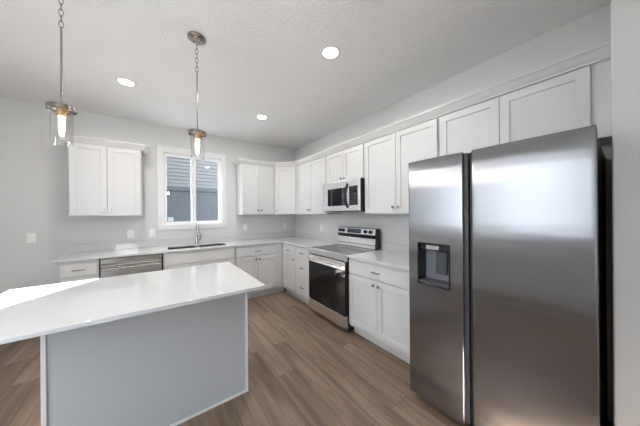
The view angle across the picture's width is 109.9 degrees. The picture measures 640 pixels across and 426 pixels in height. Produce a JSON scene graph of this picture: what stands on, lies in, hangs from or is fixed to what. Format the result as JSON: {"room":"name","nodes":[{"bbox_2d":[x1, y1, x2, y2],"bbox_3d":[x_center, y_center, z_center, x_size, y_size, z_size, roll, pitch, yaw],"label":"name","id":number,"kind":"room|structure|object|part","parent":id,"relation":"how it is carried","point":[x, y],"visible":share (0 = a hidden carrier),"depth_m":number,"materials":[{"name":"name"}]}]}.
{"room":"kitchen","nodes":[
{"label":"kitchen","id":0,"kind":"room"},
{"bbox_2d":[0,96,294,293],"bbox_3d":[-2.196,0.029,3.691,4.300,2.756,0.150,0,0,-36],"label":"wall","id":1,"kind":"structure","parent":0,"point":[34,196],"depth_m":2.82,"materials":[{"name":"white paint"}]},
{"bbox_2d":[26,233,35,242],"bbox_3d":[-3.442,0.291,2.674,0.072,0.116,0.011,0,0,-36],"label":"light switch","id":2,"kind":"object","parent":1,"relation":"attached to","point":[31,237],"visible":1,"depth_m":2.67,"materials":[{"name":"white plastic"}]},
{"bbox_2d":[57,132,147,216],"bbox_3d":[-2.770,-0.449,2.944,0.812,0.963,0.378,0,0,-36],"label":"upper cabinet","id":3,"kind":"object","parent":1,"relation":"attached to","point":[105,175],"visible":1,"depth_m":2.81,"materials":[{"name":"white paint"}]},
{"bbox_3d":[-2.824,-0.412,2.741,0.324,0.870,0.018,0,0,-36],"label":"door","id":4,"kind":"part","parent":3,"relation":"part of","materials":[{"name":"white paint"}]},
{"bbox_3d":[-2.773,-0.892,2.944,0.812,0.075,0.378,0,0,-36],"label":"crown molding","id":5,"kind":"part","parent":3,"relation":"part of","materials":[{"name":"white paint"}]},
{"bbox_3d":[-2.560,-0.414,2.936,0.324,0.870,0.018,0,0,-36],"label":"door","id":6,"kind":"part","parent":3,"relation":"part of","materials":[{"name":"white paint"}]},
{"bbox_2d":[127,230,133,237],"bbox_3d":[-2.713,0.293,3.211,0.072,0.116,0.008,0,0,-36],"label":"outlet","id":7,"kind":"object","parent":1,"relation":"attached to","point":[130,233],"visible":1,"depth_m":3.21,"materials":[{"name":"white plastic"}]},
{"bbox_2d":[149,229,154,236],"bbox_3d":[-2.514,0.287,3.356,0.072,0.116,0.011,0,0,-36],"label":"light switch","id":8,"kind":"object","parent":1,"relation":"attached to","point":[151,231],"visible":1,"depth_m":3.35,"materials":[{"name":"white plastic"}]},
{"bbox_2d":[69,231,294,252],"bbox_3d":[-1.869,0.439,3.824,3.279,0.102,0.019,0,0,-36],"label":"backsplash","id":9,"kind":"structure","parent":1,"relation":"attached to","point":[177,241],"depth_m":3.45,"materials":[{"name":"white stone"}]},
{"bbox_2d":[157,145,226,229],"bbox_3d":[-2.105,-0.395,3.743,0.993,1.294,0.158,0,0,-36],"label":"window","id":10,"kind":"structure","parent":1,"relation":"in","point":[163,152],"depth_m":3.68,"materials":[{"name":"white paint"}]},
{"bbox_3d":[-2.259,-0.391,3.634,0.435,1.101,0.028,0,0,-36],"label":"sash","id":11,"kind":"part","parent":10,"relation":"part of","materials":[{"name":"white plastic"}]},
{"bbox_3d":[-2.114,-0.392,3.763,0.829,1.109,0.075,0,0,-36],"label":"frame","id":12,"kind":"part","parent":10,"relation":"part of","materials":[{"name":"white plastic"}]},
{"bbox_3d":[-1.975,-0.394,3.880,0.458,1.101,0.028,0,0,-36],"label":"sash","id":13,"kind":"part","parent":10,"relation":"part of","materials":[{"name":"white plastic"}]},
{"bbox_2d":[236,163,274,214],"bbox_3d":[-1.176,-0.455,4.128,0.609,0.952,0.357,0,0,-36],"label":"upper cabinet","id":14,"kind":"object","parent":1,"relation":"attached to","point":[254,183],"visible":0.98,"depth_m":3.99,"materials":[{"name":"white paint"}]},
{"bbox_3d":[-1.212,-0.424,3.927,0.292,0.870,0.018,0,0,-36],"label":"door","id":15,"kind":"part","parent":14,"relation":"part of","materials":[{"name":"white paint"}]},
{"bbox_3d":[-0.973,-0.425,4.102,0.292,0.870,0.018,0,0,-36],"label":"door","id":16,"kind":"part","parent":14,"relation":"part of","materials":[{"name":"white paint"}]},
{"bbox_2d":[274,166,295,214],"bbox_3d":[-0.611,-0.459,4.387,0.614,0.952,0.609,0,0,-36],"label":"upper cabinet","id":17,"kind":"object","parent":1,"relation":"attached to","point":[284,177],"visible":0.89,"depth_m":4.16,"materials":[{"name":"white paint"}]},
{"bbox_2d":[0,0,610,149],"bbox_3d":[0.058,-1.516,0.610,4.300,0.300,7.800,0,0,-36],"label":"ceiling","id":18,"kind":"structure","parent":0,"point":[264,57],"depth_m":1.90,"materials":[{"name":"white paint"}]},
{"bbox_2d":[45,0,76,131],"bbox_3d":[-1.513,-0.879,1.313,0.128,0.950,0.128,0,0,-36],"label":"pendant light","id":19,"kind":"object","parent":18,"relation":"hanging from","point":[61,111],"visible":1,"depth_m":1.31,"materials":[{"name":"silver metal"}]},
{"bbox_3d":[-1.513,-0.860,1.313,0.009,0.466,0.009,0,0,39],"label":"stem","id":20,"kind":"part","parent":19,"relation":"part of","materials":[{"name":"silver metal"}]},
{"bbox_2d":[56,107,66,118],"bbox_3d":[-1.511,-0.591,1.313,0.044,0.056,0.044,0,0,-36],"label":"socket","id":21,"kind":"object","parent":19,"relation":"attached to","point":[61,112],"depth_m":1.30,"materials":[{"name":"gold metal"}]},
{"bbox_3d":[-1.510,-0.511,1.313,0.093,0.213,0.093,0,0,-36],"label":"lamp shade","id":22,"kind":"part","parent":19,"relation":"part of","materials":[{"name":"clear glass"}]},
{"bbox_3d":[-1.510,-0.518,1.313,0.024,0.088,0.024,0,0,-36],"label":"bulb","id":23,"kind":"part","parent":19,"relation":"part of","materials":[{"name":"white glass"}]},
{"bbox_2d":[115,77,136,86],"bbox_3d":[-1.991,-1.347,2.302,0.172,0.008,0.172,0,0,-36],"label":"recessed light","id":24,"kind":"object","parent":18,"relation":"in","point":[123,81],"visible":1,"depth_m":2.30,"materials":[{"name":"white paint"}]},
{"bbox_2d":[187,31,205,150],"bbox_3d":[-0.947,-0.883,1.729,0.128,0.950,0.128,0,0,-36],"label":"pendant light","id":25,"kind":"object","parent":18,"relation":"hanging from","point":[195,37],"visible":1,"depth_m":1.72,"materials":[{"name":"silver metal"}]},
{"bbox_3d":[-0.947,-0.864,1.729,0.009,0.466,0.009,0,0,-21],"label":"stem","id":26,"kind":"part","parent":25,"relation":"part of","materials":[{"name":"silver metal"}]},
{"bbox_2d":[194,132,200,140],"bbox_3d":[-0.945,-0.595,1.729,0.044,0.056,0.044,0,0,-36],"label":"socket","id":27,"kind":"object","parent":25,"relation":"attached to","point":[197,136],"depth_m":1.71,"materials":[{"name":"gold metal"}]},
{"bbox_3d":[-0.944,-0.523,1.729,0.024,0.088,0.024,0,0,-36],"label":"bulb","id":28,"kind":"part","parent":25,"relation":"part of","materials":[{"name":"white glass"}]},
{"bbox_2d":[256,114,267,119],"bbox_3d":[-0.816,-1.355,3.156,0.172,0.008,0.172,0,0,-36],"label":"recessed light","id":29,"kind":"object","parent":18,"relation":"in","point":[259,116],"visible":1,"depth_m":3.15,"materials":[{"name":"white paint"}]},
{"bbox_2d":[320,45,340,59],"bbox_3d":[0.089,-1.362,1.902,0.172,0.008,0.172,0,0,-36],"label":"recessed light","id":30,"kind":"object","parent":18,"relation":"in","point":[329,52],"visible":1,"depth_m":1.90,"materials":[{"name":"white paint"}]},
{"bbox_2d":[0,281,613,425],"bbox_3d":[0.080,1.450,0.610,4.300,0.120,7.800,0,0,-36],"label":"floor","id":31,"kind":"structure","parent":0,"point":[305,369],"depth_m":1.86,"materials":[{"name":"brown wood"}]},
{"bbox_2d":[59,259,99,282],"bbox_3d":[-2.830,0.967,2.713,0.307,0.890,0.664,0,0,-36],"label":"base cabinet","id":32,"kind":"object","parent":31,"relation":"on","point":[72,271],"visible":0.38,"depth_m":2.48,"materials":[{"name":"white paint"}]},
{"bbox_3d":[-2.663,0.619,2.482,0.285,0.142,0.018,0,0,-36],"label":"drawer","id":33,"kind":"part","parent":32,"relation":"part of","materials":[{"name":"white paint"}]},
{"bbox_3d":[-2.660,0.991,2.482,0.285,0.569,0.018,0,0,-36],"label":"door","id":34,"kind":"part","parent":32,"relation":"part of","materials":[{"name":"white paint"}]},
{"bbox_2d":[50,236,336,262],"bbox_3d":[-1.409,0.498,3.215,3.299,0.022,1.544,0,0,-36],"label":"countertop","id":35,"kind":"structure","parent":32,"relation":"on","point":[292,240],"depth_m":3.19,"materials":[{"name":"white stone"}]},
{"bbox_2d":[168,244,223,249],"bbox_3d":[-1.865,0.618,3.432,0.778,0.211,0.393,0,0,-36],"label":"sink","id":36,"kind":"object","parent":35,"relation":"in","point":[211,244],"visible":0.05,"depth_m":3.54,"materials":[{"name":"silver metal"}]},
{"bbox_3d":[-2.033,0.617,3.309,0.361,0.206,0.393,0,0,-36],"label":"bowl","id":37,"kind":"part","parent":36,"relation":"part of","materials":[{"name":"silver metal"}]},
{"bbox_3d":[-1.697,0.614,3.556,0.361,0.206,0.393,0,0,-36],"label":"bowl","id":38,"kind":"part","parent":36,"relation":"part of","materials":[{"name":"silver metal"}]},
{"bbox_2d":[195,223,200,243],"bbox_3d":[-1.950,0.316,3.606,0.096,0.349,0.176,0,0,-36],"label":"kitchen faucet","id":39,"kind":"object","parent":35,"relation":"on","point":[197,224],"visible":1,"depth_m":3.63,"materials":[{"name":"silver metal"}]},
{"bbox_2d":[100,253,162,277],"bbox_3d":[-2.457,0.966,2.980,0.596,0.886,0.640,0,0,-36],"label":"dishwasher","id":40,"kind":"object","parent":31,"relation":"on","point":[118,266],"visible":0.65,"depth_m":2.73,"materials":[{"name":"silver metal"}]},
{"bbox_3d":[-2.295,0.579,2.755,0.576,0.112,0.037,0,0,-36],"label":"control panel","id":41,"kind":"part","parent":40,"relation":"part of","materials":[{"name":"silver metal"}]},
{"bbox_3d":[-2.280,0.603,2.736,0.550,0.020,0.036,0,0,-36],"label":"handle","id":42,"kind":"part","parent":40,"relation":"part of","materials":[{"name":"silver metal"}]},
{"bbox_3d":[-2.292,0.965,2.755,0.576,0.655,0.037,0,0,-36],"label":"door panel","id":43,"kind":"part","parent":40,"relation":"part of","materials":[{"name":"silver metal"}]},
{"bbox_2d":[0,262,265,425],"bbox_3d":[-1.184,0.942,1.479,1.360,0.914,0.930,0,0,-36],"label":"kitchen island","id":44,"kind":"object","parent":31,"relation":"on","point":[169,347],"visible":1,"depth_m":1.38,"materials":[{"name":"white paint"}]},
{"bbox_3d":[-1.415,0.955,1.152,0.020,0.891,0.029,0,0,-36],"label":"corner trim","id":45,"kind":"part","parent":44,"relation":"part of","materials":[{"name":"white paint"}]},
{"bbox_2d":[0,262,265,344],"bbox_3d":[-1.187,0.496,1.479,1.360,0.022,0.930,0,0,-36],"label":"island countertop","id":46,"kind":"structure","parent":44,"relation":"on","point":[36,311],"depth_m":1.31,"materials":[{"name":"white stone"}]},
{"bbox_3d":[-0.996,0.952,1.456,1.013,0.891,0.002,0,0,-36],"label":"panel","id":47,"kind":"part","parent":44,"relation":"part of","materials":[{"name":"grey wood"}]},
{"bbox_3d":[-1.155,1.390,1.677,1.055,0.018,0.566,0,0,-36],"label":"shoe molding","id":48,"kind":"part","parent":44,"relation":"part of","materials":[{"name":"white paint"}]},
{"bbox_3d":[-0.581,0.949,1.765,0.020,0.891,0.029,0,0,-36],"label":"corner trim","id":49,"kind":"part","parent":44,"relation":"part of","materials":[{"name":"white paint"}]},
{"bbox_2d":[163,247,234,269],"bbox_3d":[-1.849,0.959,3.438,0.912,0.890,0.656,0,0,-36],"label":"base cabinet","id":50,"kind":"object","parent":31,"relation":"on","point":[173,260],"visible":0.18,"depth_m":3.17,"materials":[{"name":"white paint"}]},
{"bbox_3d":[-1.857,0.985,3.072,0.443,0.569,0.018,0,0,-36],"label":"door","id":51,"kind":"part","parent":50,"relation":"part of","materials":[{"name":"white paint"}]},
{"bbox_3d":[-1.497,0.982,3.337,0.443,0.569,0.018,0,0,-36],"label":"door","id":52,"kind":"part","parent":50,"relation":"part of","materials":[{"name":"white paint"}]},
{"bbox_2d":[235,243,283,298],"bbox_3d":[-1.123,0.954,3.968,0.879,0.890,0.664,0,0,-36],"label":"base cabinet","id":53,"kind":"object","parent":31,"relation":"on","point":[263,262],"visible":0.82,"depth_m":3.75,"materials":[{"name":"white paint"}]},
{"bbox_3d":[-1.163,0.980,3.583,0.336,0.569,0.018,0,0,-36],"label":"door","id":54,"kind":"part","parent":53,"relation":"part of","materials":[{"name":"white paint"}]},
{"bbox_3d":[-1.029,0.607,3.683,0.676,0.142,0.018,0,0,-36],"label":"drawer","id":55,"kind":"part","parent":53,"relation":"part of","materials":[{"name":"white paint"}]},
{"bbox_3d":[-0.889,0.977,3.784,0.336,0.569,0.018,0,0,-36],"label":"door","id":56,"kind":"part","parent":53,"relation":"part of","materials":[{"name":"white paint"}]},
{"bbox_2d":[282,243,299,298],"bbox_3d":[-0.299,0.948,3.933,0.664,0.890,0.475,0,0,-36],"label":"base cabinet","id":57,"kind":"object","parent":31,"relation":"on","point":[288,251],"visible":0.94,"depth_m":3.74,"materials":[{"name":"white paint"}]},
{"bbox_3d":[-0.514,0.603,3.738,0.018,0.142,0.389,0,0,-36],"label":"drawer","id":58,"kind":"part","parent":57,"relation":"part of","materials":[{"name":"white paint"}]},
{"bbox_3d":[-0.511,0.975,3.738,0.018,0.569,0.389,0,0,-36],"label":"door","id":59,"kind":"part","parent":57,"relation":"part of","materials":[{"name":"white paint"}]},
{"bbox_2d":[295,246,309,304],"bbox_3d":[-0.024,0.945,3.558,0.664,0.890,0.450,0,0,-36],"label":"base cabinet","id":60,"kind":"object","parent":31,"relation":"on","point":[301,253],"visible":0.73,"depth_m":3.39,"materials":[{"name":"white paint"}]},
{"bbox_3d":[-0.255,0.822,3.389,0.018,0.268,0.428,0,0,-36],"label":"drawer","id":61,"kind":"part","parent":60,"relation":"part of","materials":[{"name":"white paint"}]},
{"bbox_3d":[-0.257,0.601,3.389,0.018,0.142,0.428,0,0,-36],"label":"drawer","id":62,"kind":"part","parent":60,"relation":"part of","materials":[{"name":"white paint"}]},
{"bbox_3d":[-0.253,1.115,3.389,0.018,0.285,0.428,0,0,-36],"label":"drawer","id":63,"kind":"part","parent":60,"relation":"part of","materials":[{"name":"white paint"}]},
{"bbox_2d":[307,226,379,331],"bbox_3d":[0.301,0.795,3.041,0.706,1.186,0.756,0,0,-36],"label":"range","id":64,"kind":"object","parent":31,"relation":"on","point":[329,272],"visible":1,"depth_m":2.89,"materials":[{"name":"silver metal"}]},
{"bbox_3d":[0.040,0.600,2.850,0.060,0.028,0.686,0,0,-36],"label":"oven handle","id":65,"kind":"part","parent":64,"relation":"part of","materials":[{"name":"silver metal"}]},
{"bbox_3d":[0.066,0.913,2.867,0.004,0.516,0.748,0,0,-36],"label":"oven glass","id":66,"kind":"part","parent":64,"relation":"part of","materials":[{"name":"black glass"}]},
{"bbox_3d":[0.078,0.513,2.878,0.047,0.082,0.756,0,0,-36],"label":"rail","id":67,"kind":"part","parent":64,"relation":"part of","materials":[{"name":"silver metal"}]},
{"bbox_3d":[0.085,1.256,2.879,0.042,0.143,0.748,0,0,-36],"label":"storage drawer","id":68,"kind":"part","parent":64,"relation":"part of","materials":[{"name":"silver metal"}]},
{"bbox_3d":[0.083,0.869,2.880,0.038,0.611,0.748,0,0,-36],"label":"oven door","id":69,"kind":"part","parent":64,"relation":"part of","materials":[{"name":"black glass"}]},
{"bbox_2d":[313,244,374,254],"bbox_3d":[0.305,0.476,3.045,0.540,0.013,0.756,0,0,-36],"label":"cooktop","id":70,"kind":"object","parent":64,"relation":"in","point":[344,249],"depth_m":3.00,"materials":[{"name":"black glass"}]},
{"bbox_3d":[0.492,0.446,3.191,0.012,0.040,0.730,0,0,-36],"label":"trim","id":71,"kind":"part","parent":64,"relation":"part of","materials":[{"name":"silver metal"}]},
{"bbox_3d":[0.491,0.246,3.183,0.017,0.079,0.744,0,0,-36],"label":"control panel","id":72,"kind":"part","parent":64,"relation":"part of","materials":[{"name":"silver metal"}]},
{"bbox_3d":[0.500,0.378,3.198,0.019,0.085,0.730,0,0,-36],"label":"panel","id":73,"kind":"part","parent":64,"relation":"part of","materials":[{"name":"silver metal"}]},
{"bbox_2d":[349,257,409,363],"bbox_3d":[0.829,0.939,2.398,0.664,0.890,0.889,0,0,-36],"label":"base cabinet","id":74,"kind":"object","parent":31,"relation":"on","point":[379,305],"visible":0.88,"depth_m":2.21,"materials":[{"name":"white paint"}]},
{"bbox_3d":[0.459,0.967,2.418,0.018,0.569,0.396,0,0,-36],"label":"door","id":75,"kind":"part","parent":74,"relation":"part of","materials":[{"name":"white paint"}]},
{"bbox_2d":[347,249,408,269],"bbox_3d":[0.835,0.481,2.399,0.650,0.022,0.906,0,0,-36],"label":"countertop","id":76,"kind":"structure","parent":74,"relation":"on","point":[395,259],"depth_m":2.41,"materials":[{"name":"white stone"}]},
{"bbox_3d":[0.575,0.595,2.257,0.018,0.142,0.796,0,0,-36],"label":"drawer","id":77,"kind":"part","parent":74,"relation":"part of","materials":[{"name":"white paint"}]},
{"bbox_3d":[0.696,0.966,2.096,0.018,0.569,0.396,0,0,-36],"label":"door","id":78,"kind":"part","parent":74,"relation":"part of","materials":[{"name":"white paint"}]},
{"bbox_2d":[408,125,606,425],"bbox_3d":[1.279,0.493,1.591,0.833,1.775,0.909,0,0,-36],"label":"refrigerator","id":79,"kind":"object","parent":31,"relation":"on","point":[507,241],"visible":1,"depth_m":1.23,"materials":[{"name":"silver metal"}]},
{"bbox_3d":[0.796,0.474,1.567,0.024,1.721,0.376,0,0,-36],"label":"door","id":80,"kind":"part","parent":79,"relation":"part of","materials":[{"name":"silver metal"}]},
{"bbox_3d":[1.080,0.472,1.181,0.024,1.721,0.485,0,0,-36],"label":"door","id":81,"kind":"part","parent":79,"relation":"part of","materials":[{"name":"silver metal"}]},
{"bbox_2d":[294,3,613,422],"bbox_3d":[1.741,-0.001,1.838,0.150,2.756,7.500,0,0,-36],"label":"wall","id":82,"kind":"structure","parent":0,"point":[592,29],"depth_m":2.04,"materials":[{"name":"white paint"}]},
{"bbox_2d":[295,231,337,242],"bbox_3d":[-0.088,0.426,4.186,0.019,0.102,1.544,0,0,-36],"label":"backsplash","id":83,"kind":"structure","parent":82,"relation":"attached to","point":[330,238],"depth_m":4.11,"materials":[{"name":"white stone"}]},
{"bbox_2d":[296,156,341,213],"bbox_3d":[-0.057,-0.463,3.849,0.357,0.952,0.910,0,0,-36],"label":"upper cabinet","id":84,"kind":"object","parent":82,"relation":"attached to","point":[310,176],"visible":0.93,"depth_m":3.71,"materials":[{"name":"white paint"}]},
{"bbox_3d":[-0.302,-0.430,3.946,0.018,0.870,0.442,0,0,-36],"label":"door","id":85,"kind":"part","parent":84,"relation":"part of","materials":[{"name":"white paint"}]},
{"bbox_3d":[-0.038,-0.432,3.586,0.018,0.870,0.442,0,0,-36],"label":"door","id":86,"kind":"part","parent":84,"relation":"part of","materials":[{"name":"white paint"}]},
{"bbox_2d":[232,40,610,166],"bbox_3d":[0.041,-0.914,2.664,0.980,0.075,4.164,0,0,-36],"label":"crown molding","id":87,"kind":"structure","parent":84,"relation":"attached to","point":[601,52],"depth_m":1.76,"materials":[{"name":"white paint"}]},
{"bbox_2d":[327,143,364,183],"bbox_3d":[0.438,-0.693,3.174,0.357,0.501,0.760,0,0,-36],"label":"upper cabinet","id":88,"kind":"object","parent":82,"relation":"attached to","point":[347,164],"visible":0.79,"depth_m":3.03,"materials":[{"name":"white paint"}]},
{"bbox_3d":[0.215,-0.660,3.240,0.018,0.419,0.367,0,0,-36],"label":"door","id":89,"kind":"part","parent":88,"relation":"part of","materials":[{"name":"white paint"}]},
{"bbox_2d":[322,178,364,211],"bbox_3d":[0.400,-0.234,3.144,0.458,0.410,0.750,0,0,-36],"label":"microwave","id":90,"kind":"object","parent":88,"relation":"attached to","point":[347,195],"visible":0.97,"depth_m":2.95,"materials":[{"name":"silver metal"}]},
{"bbox_3d":[0.212,-0.235,3.121,0.023,0.400,0.564,0,0,-36],"label":"door","id":91,"kind":"part","parent":90,"relation":"part of","materials":[{"name":"silver metal"}]},
{"bbox_3d":[0.344,-0.232,2.894,0.070,0.328,0.031,0,0,-36],"label":"door handle","id":92,"kind":"part","parent":90,"relation":"part of","materials":[{"name":"black plastic"}]},
{"bbox_3d":[0.435,-0.662,2.942,0.018,0.419,0.367,0,0,-36],"label":"door","id":93,"kind":"part","parent":88,"relation":"part of","materials":[{"name":"white paint"}]},
{"bbox_2d":[382,242,408,252],"bbox_3d":[1.088,0.417,2.586,0.019,0.102,0.906,0,0,-36],"label":"backsplash","id":94,"kind":"structure","parent":82,"relation":"attached to","point":[404,248],"depth_m":2.77,"materials":[{"name":"white stone"}]},
{"bbox_2d":[365,118,439,213],"bbox_3d":[0.934,-0.471,2.502,0.357,0.952,0.903,0,0,-36],"label":"upper cabinet","id":95,"kind":"object","parent":82,"relation":"attached to","point":[387,158],"visible":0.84,"depth_m":2.42,"materials":[{"name":"white paint"}]},
{"bbox_3d":[0.690,-0.438,2.597,0.018,0.870,0.438,0,0,-36],"label":"door","id":96,"kind":"part","parent":95,"relation":"part of","materials":[{"name":"white paint"}]},
{"bbox_3d":[0.952,-0.440,2.240,0.018,0.870,0.438,0,0,-36],"label":"door","id":97,"kind":"part","parent":95,"relation":"part of","materials":[{"name":"white paint"}]},
{"bbox_2d":[439,58,611,155],"bbox_3d":[1.488,-0.697,1.746,0.357,0.508,0.968,0,0,-36],"label":"upper cabinet","id":98,"kind":"object","parent":82,"relation":"attached to","point":[580,98],"visible":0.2,"depth_m":1.52,"materials":[{"name":"white paint"}]},
{"bbox_3d":[1.224,-0.664,1.868,0.018,0.426,0.436,0,0,-36],"label":"door","id":99,"kind":"part","parent":98,"relation":"part of","materials":[{"name":"white paint"}]},
{"bbox_3d":[1.484,-0.666,1.513,0.018,0.426,0.436,0,0,-36],"label":"door","id":100,"kind":"part","parent":98,"relation":"part of","materials":[{"name":"white paint"}]},
{"bbox_2d":[611,0,639,425],"bbox_3d":[2.624,-0.007,-0.097,0.720,2.756,3.334,0,0,-36],"label":"wall","id":101,"kind":"structure","parent":0,"point":[625,14],"depth_m":1.00,"materials":[{"name":"white paint"}]},
{"label":"outside","id":102,"kind":"structure","parent":0,"visible":0},
{"bbox_3d":[0.420,1.787,-0.694,45.000,0.200,50.000,0,0,-36],"label":"ground","id":103,"kind":"structure","parent":102,"visible":0},
{"bbox_2d":[167,156,217,221],"bbox_3d":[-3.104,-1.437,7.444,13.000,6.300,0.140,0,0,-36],"label":"neighbor house","id":104,"kind":"structure","parent":103,"relation":"on","point":[178,169],"depth_m":6.77,"materials":[{"name":"grey"}]}
]}

